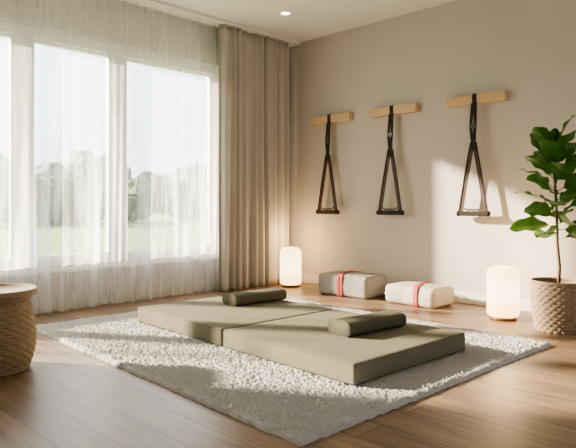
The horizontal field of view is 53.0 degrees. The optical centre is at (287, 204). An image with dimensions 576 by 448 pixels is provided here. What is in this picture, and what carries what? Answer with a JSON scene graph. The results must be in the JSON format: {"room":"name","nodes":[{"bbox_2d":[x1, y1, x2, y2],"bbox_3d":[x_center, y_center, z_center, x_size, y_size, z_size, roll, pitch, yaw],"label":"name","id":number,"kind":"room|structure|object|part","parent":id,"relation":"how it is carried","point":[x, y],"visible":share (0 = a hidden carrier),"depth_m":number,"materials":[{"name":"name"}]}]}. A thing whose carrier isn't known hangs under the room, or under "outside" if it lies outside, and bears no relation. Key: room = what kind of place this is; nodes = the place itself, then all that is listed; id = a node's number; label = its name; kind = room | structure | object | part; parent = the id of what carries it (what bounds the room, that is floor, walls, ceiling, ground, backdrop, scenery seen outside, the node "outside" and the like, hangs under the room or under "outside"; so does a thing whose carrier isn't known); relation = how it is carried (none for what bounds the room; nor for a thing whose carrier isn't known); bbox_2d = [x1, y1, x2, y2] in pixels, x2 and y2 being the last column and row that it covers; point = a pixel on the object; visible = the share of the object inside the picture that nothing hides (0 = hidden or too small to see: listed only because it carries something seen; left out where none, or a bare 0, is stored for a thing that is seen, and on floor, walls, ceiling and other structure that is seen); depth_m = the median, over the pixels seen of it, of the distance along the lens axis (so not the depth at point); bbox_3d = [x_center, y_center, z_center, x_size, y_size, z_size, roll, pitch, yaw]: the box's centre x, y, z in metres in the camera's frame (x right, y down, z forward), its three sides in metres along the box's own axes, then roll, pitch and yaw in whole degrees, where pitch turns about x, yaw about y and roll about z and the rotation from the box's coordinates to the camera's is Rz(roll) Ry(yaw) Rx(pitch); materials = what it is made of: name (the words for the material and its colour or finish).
{"room":"exercise studio","nodes":[
{"label":"exercise studio","id":0,"kind":"room"},
{"bbox_2d":[0,255,217,300],"bbox_3d":[-2.206,0.720,4.863,0.200,0.360,6.000,0,0,44],"label":"wall","id":1,"kind":"structure","parent":0,"point":[73,283],"depth_m":5.32,"materials":[{"name":"beige paint"}]},
{"bbox_2d":[15,168,50,312],"bbox_3d":[-2.075,0.292,4.688,0.050,1.184,0.279,0,0,44],"label":"sheer curtain","id":2,"kind":"object","parent":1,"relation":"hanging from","point":[32,231],"depth_m":4.69,"materials":[{"name":"white fabric"}]},
{"bbox_2d":[87,162,101,306],"bbox_3d":[-1.707,0.258,5.064,0.050,1.257,0.130,0,0,44],"label":"sheer curtain","id":3,"kind":"object","parent":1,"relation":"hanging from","point":[92,199],"depth_m":5.06,"materials":[{"name":"white fabric"}]},
{"bbox_2d":[0,248,214,271],"bbox_3d":[-2.192,0.500,4.863,0.120,0.080,4.020,0,0,44],"label":"frame","id":4,"kind":"object","parent":1,"relation":"on","point":[157,255],"visible":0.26,"depth_m":5.32,"materials":[{"name":"white"}]},
{"bbox_2d":[0,256,215,277],"bbox_3d":[-2.121,0.557,4.793,0.080,0.035,4.100,0,0,44],"label":"sill","id":5,"kind":"structure","parent":1,"relation":"attached to","point":[128,264],"depth_m":5.23,"materials":[{"name":"white"}]},
{"bbox_2d":[0,19,218,261],"bbox_3d":[-2.192,-0.520,4.863,0.120,1.960,4.020,0,0,44],"label":"window","id":6,"kind":"structure","parent":1,"relation":"in","point":[9,27],"depth_m":5.36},
{"bbox_3d":[-2.528,-1.387,4.513,0.050,0.025,0.730,0,0,44],"label":"sash","id":7,"kind":"part","parent":6,"relation":"part of","materials":[{"name":"white"}]},
{"bbox_3d":[-2.528,0.448,4.513,0.050,0.025,0.730,0,0,44],"label":"sash","id":8,"kind":"part","parent":6,"relation":"part of","materials":[{"name":"white"}]},
{"bbox_3d":[-2.281,-0.470,4.765,0.050,1.810,0.025,0,0,44],"label":"sash","id":9,"kind":"part","parent":6,"relation":"part of","materials":[{"name":"white"}]},
{"bbox_3d":[-2.227,-0.470,4.828,0.120,1.860,0.140,0,0,44],"label":"mullion","id":10,"kind":"part","parent":6,"relation":"part of","materials":[{"name":"white"}]},
{"bbox_3d":[-2.166,-0.470,4.883,0.050,1.810,0.025,0,0,44],"label":"sash","id":11,"kind":"part","parent":6,"relation":"part of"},
{"bbox_3d":[-1.919,-1.387,5.135,0.050,0.025,0.730,0,0,44],"label":"sash","id":12,"kind":"part","parent":6,"relation":"part of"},
{"bbox_3d":[-1.919,0.448,5.135,0.050,0.025,0.730,0,0,44],"label":"sash","id":13,"kind":"part","parent":6,"relation":"part of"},
{"bbox_3d":[-1.673,-0.470,5.387,0.050,1.810,0.025,0,0,44],"label":"sash","id":14,"kind":"part","parent":6,"relation":"part of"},
{"bbox_3d":[-1.618,-0.470,5.449,0.120,1.860,0.140,0,0,44],"label":"mullion","id":15,"kind":"part","parent":6,"relation":"part of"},
{"bbox_3d":[-1.557,-0.470,5.505,0.050,1.810,0.025,0,0,44],"label":"sash","id":16,"kind":"part","parent":6,"relation":"part of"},
{"bbox_3d":[-1.202,-1.387,5.867,0.050,0.025,1.040,0,0,44],"label":"sash","id":17,"kind":"part","parent":6,"relation":"part of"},
{"bbox_3d":[-1.202,0.448,5.867,0.050,0.025,1.040,0,0,44],"label":"sash","id":18,"kind":"part","parent":6,"relation":"part of","materials":[{"name":"white"}]},
{"bbox_3d":[-0.847,-0.470,6.230,0.050,1.810,0.025,0,0,44],"label":"sash","id":19,"kind":"part","parent":6,"relation":"part of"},
{"bbox_2d":[31,280,217,312],"bbox_3d":[-2.129,0.850,4.788,0.016,0.100,6.000,0,0,44],"label":"baseboard","id":20,"kind":"structure","parent":1,"relation":"attached to","point":[127,295],"depth_m":5.34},
{"bbox_2d":[131,196,151,299],"bbox_3d":[-1.380,0.405,5.398,0.050,0.971,0.211,0,0,44],"label":"sheer curtain","id":21,"kind":"object","parent":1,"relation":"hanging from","point":[139,245],"depth_m":5.42,"materials":[{"name":"white fabric"}]},
{"bbox_2d":[173,179,192,295],"bbox_3d":[-1.054,0.316,5.730,0.050,1.142,0.226,0,0,44],"label":"sheer curtain","id":22,"kind":"object","parent":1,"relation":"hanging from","point":[187,256],"depth_m":5.78,"materials":[{"name":"white fabric"}]},
{"bbox_2d":[199,169,209,291],"bbox_3d":[-0.870,0.263,5.919,0.050,1.250,0.127,0,0,44],"label":"sheer curtain","id":23,"kind":"object","parent":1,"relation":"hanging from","point":[205,241],"depth_m":5.96,"materials":[{"name":"white fabric"}]},
{"bbox_2d":[0,0,218,65],"bbox_3d":[-2.206,-1.700,4.863,0.200,0.400,6.000,0,0,44],"label":"wall","id":24,"kind":"structure","parent":0,"point":[118,22],"depth_m":5.39,"materials":[{"name":"beige paint"}]},
{"bbox_2d":[214,197,217,269],"bbox_3d":[-0.766,0.297,6.025,0.050,0.750,0.040,0,0,44],"label":"sheer curtain","id":25,"kind":"object","parent":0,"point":[215,204],"depth_m":6.06,"materials":[{"name":"white fabric"}]},
{"bbox_2d":[119,0,455,42],"bbox_3d":[0.383,-1.975,2.362,7.400,0.150,6.250,0,0,44],"label":"ceiling","id":26,"kind":"structure","parent":0,"point":[310,19],"depth_m":5.71,"materials":[{"name":"paint"}]},
{"bbox_2d":[279,11,292,15],"bbox_3d":[-0.023,-1.897,5.721,0.140,0.006,0.140,0,0,44],"label":"recessed light","id":27,"kind":"object","parent":26,"relation":"in","point":[283,13],"visible":1,"depth_m":5.72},
{"bbox_2d":[0,282,575,447],"bbox_3d":[0.383,0.950,2.362,7.400,0.100,6.250,0,0,44],"label":"floor","id":28,"kind":"structure","parent":0,"point":[67,397],"depth_m":2.58,"materials":[{"name":"brown wood"}]},
{"bbox_2d":[0,283,37,376],"bbox_3d":[-1.605,0.678,3.155,0.440,0.444,0.440,0,0,44],"label":"stool","id":29,"kind":"object","parent":28,"relation":"on","point":[18,329],"visible":1,"depth_m":3.06,"materials":[{"name":"brown wicker"}]},
{"bbox_2d":[0,283,37,300],"bbox_3d":[-1.605,0.477,3.155,0.440,0.042,0.440,0,0,44],"label":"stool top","id":30,"kind":"object","parent":29,"relation":"on","point":[8,291],"depth_m":3.13,"materials":[{"name":"brown wood"}]},
{"bbox_2d":[280,247,300,287],"bbox_3d":[0.030,0.683,6.389,0.236,0.434,0.236,0,0,44],"label":"floor lamp","id":31,"kind":"object","parent":28,"relation":"on","point":[290,257],"visible":1,"depth_m":6.29,"materials":[{"name":"white plastic"}]},
{"bbox_2d":[36,297,550,446],"bbox_3d":[-0.095,0.880,3.945,2.267,0.038,2.828,0,0,-43],"label":"shag rug","id":32,"kind":"object","parent":28,"relation":"on","point":[299,407],"visible":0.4,"depth_m":3.00,"materials":[{"name":"white carpet"}]},
{"bbox_2d":[138,296,332,345],"bbox_3d":[-0.396,0.816,4.294,1.034,0.113,1.061,0,0,-43],"label":"mattress","id":33,"kind":"object","parent":32,"relation":"on","point":[205,319],"visible":0.7,"depth_m":4.08,"materials":[{"name":"beige fabric"}]},
{"bbox_2d":[222,287,286,305],"bbox_3d":[-0.258,0.717,4.530,0.500,0.094,0.189,0,0,-41],"label":"bolster pillow","id":34,"kind":"object","parent":33,"relation":"on","point":[269,294],"visible":1,"depth_m":4.44,"materials":[{"name":"green fabric"}]},
{"bbox_2d":[223,309,464,384],"bbox_3d":[0.334,0.816,3.512,1.034,0.113,1.061,0,0,-43],"label":"mattress","id":35,"kind":"object","parent":32,"relation":"on","point":[304,342],"visible":0.9,"depth_m":3.22,"materials":[{"name":"beige fabric"}]},
{"bbox_2d":[328,310,406,336],"bbox_3d":[0.488,0.717,3.520,0.500,0.094,0.189,0,0,-39],"label":"bolster pillow","id":36,"kind":"object","parent":35,"relation":"on","point":[370,322],"visible":1,"depth_m":3.42,"materials":[{"name":"green fabric"}]},
{"bbox_2d":[318,270,386,298],"bbox_3d":[0.644,0.785,5.802,0.628,0.228,0.405,0,0,42],"label":"cushion","id":37,"kind":"object","parent":28,"relation":"on","point":[354,284],"visible":0.99,"depth_m":5.63,"materials":[{"name":"grey fabric"}]},
{"bbox_2d":[385,281,454,308],"bbox_3d":[1.194,0.802,5.263,0.385,0.195,0.555,0,0,-43],"label":"cushion","id":38,"kind":"object","parent":28,"relation":"on","point":[416,294],"visible":1,"depth_m":5.11,"materials":[{"name":"beige fabric"}]},
{"bbox_2d":[487,265,519,320],"bbox_3d":[1.698,0.691,4.563,0.244,0.419,0.244,0,0,44],"label":"floor lamp","id":39,"kind":"object","parent":28,"relation":"on","point":[503,282],"visible":1,"depth_m":4.46,"materials":[{"name":"white plastic"}]},
{"bbox_2d":[509,115,575,334],"bbox_3d":[1.936,0.128,4.156,0.639,1.543,0.570,0,0,44],"label":"fiddle leaf fig","id":40,"kind":"object","parent":28,"relation":"on","point":[553,299],"visible":1,"depth_m":4.11,"materials":[{"name":"plant"}]},
{"bbox_2d":[529,281,575,334],"bbox_3d":[1.945,0.725,4.157,0.389,0.350,0.389,0,0,44],"label":"woven basket","id":41,"kind":"object","parent":28,"relation":"on","point":[553,303],"depth_m":4.01,"materials":[{"name":"beige wicker"}]},
{"bbox_2d":[289,0,575,299],"bbox_3d":[2.517,-0.500,4.542,7.400,2.800,0.150,0,0,44],"label":"wall","id":42,"kind":"structure","parent":0,"point":[526,49],"depth_m":5.53,"materials":[{"name":"paint"}]},
{"bbox_2d":[120,0,299,46],"bbox_3d":[-1.982,-1.885,4.699,0.190,0.030,5.880,0,0,44],"label":"trim","id":43,"kind":"structure","parent":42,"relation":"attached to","point":[157,5],"depth_m":5.76,"materials":[{"name":"paint"}]},
{"bbox_2d":[115,177,120,239],"bbox_3d":[-1.549,0.032,5.225,0.050,0.560,0.050,0,0,44],"label":"sheer curtain","id":44,"kind":"object","parent":43,"relation":"hanging from","point":[118,183],"depth_m":5.23,"materials":[{"name":"white fabric"}]},
{"bbox_2d":[218,24,288,291],"bbox_3d":[-0.346,-0.487,6.325,0.101,2.766,1.033,0,0,44],"label":"curtain","id":45,"kind":"object","parent":43,"relation":"hanging from","point":[253,172],"visible":0.98,"depth_m":6.29,"materials":[{"name":"beige fabric"}]},
{"bbox_2d":[310,112,352,213],"bbox_3d":[0.457,-0.449,6.375,0.560,1.100,0.114,0,0,44],"label":"strap","id":46,"kind":"object","parent":42,"relation":"attached to","point":[348,116],"visible":1,"depth_m":6.35,"materials":[{"name":"black fabric"}]},
{"bbox_2d":[369,103,418,214],"bbox_3d":[1.042,-0.449,5.801,0.560,1.100,0.114,0,0,44],"label":"strap","id":47,"kind":"object","parent":42,"relation":"attached to","point":[389,111],"visible":1,"depth_m":5.78,"materials":[{"name":"black fabric"}]},
{"bbox_2d":[301,274,530,311],"bbox_3d":[2.536,0.850,4.407,7.184,0.100,0.016,0,0,44],"label":"baseboard","id":48,"kind":"structure","parent":42,"relation":"attached to","point":[461,297],"depth_m":5.26,"materials":[{"name":"white wood"}]},
{"bbox_2d":[446,90,507,216],"bbox_3d":[1.675,-0.449,5.182,0.560,1.100,0.114,0,0,44],"label":"strap","id":49,"kind":"object","parent":42,"relation":"attached to","point":[473,100],"visible":1,"depth_m":5.16,"materials":[{"name":"black fabric"}]},
{"label":"outside","id":50,"kind":"structure","parent":0,"visible":0},
{"bbox_2d":[0,212,203,257],"bbox_3d":[-43.603,1.250,105.587,199.700,0.001,240.000,0,0,44],"label":"lawn","id":51,"kind":"structure","parent":50,"point":[64,239],"depth_m":23.69,"materials":[{"name":"green plant"}]},
{"bbox_2d":[0,149,206,211],"bbox_3d":[-35.880,-3.292,88.668,23.179,12.076,153.752,0,0,44],"label":"treeline","id":52,"kind":"object","parent":51,"relation":"on","point":[77,165],"visible":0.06,"depth_m":89.20,"materials":[{"name":"green plant"}]},
{"bbox_2d":[0,159,206,224],"bbox_3d":[-16.017,-0.665,37.761,8.979,5.250,74.389,0,0,44],"label":"treeline","id":53,"kind":"object","parent":51,"relation":"on","point":[71,209],"visible":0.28,"depth_m":37.73,"materials":[{"name":"green plant"}]}
]}

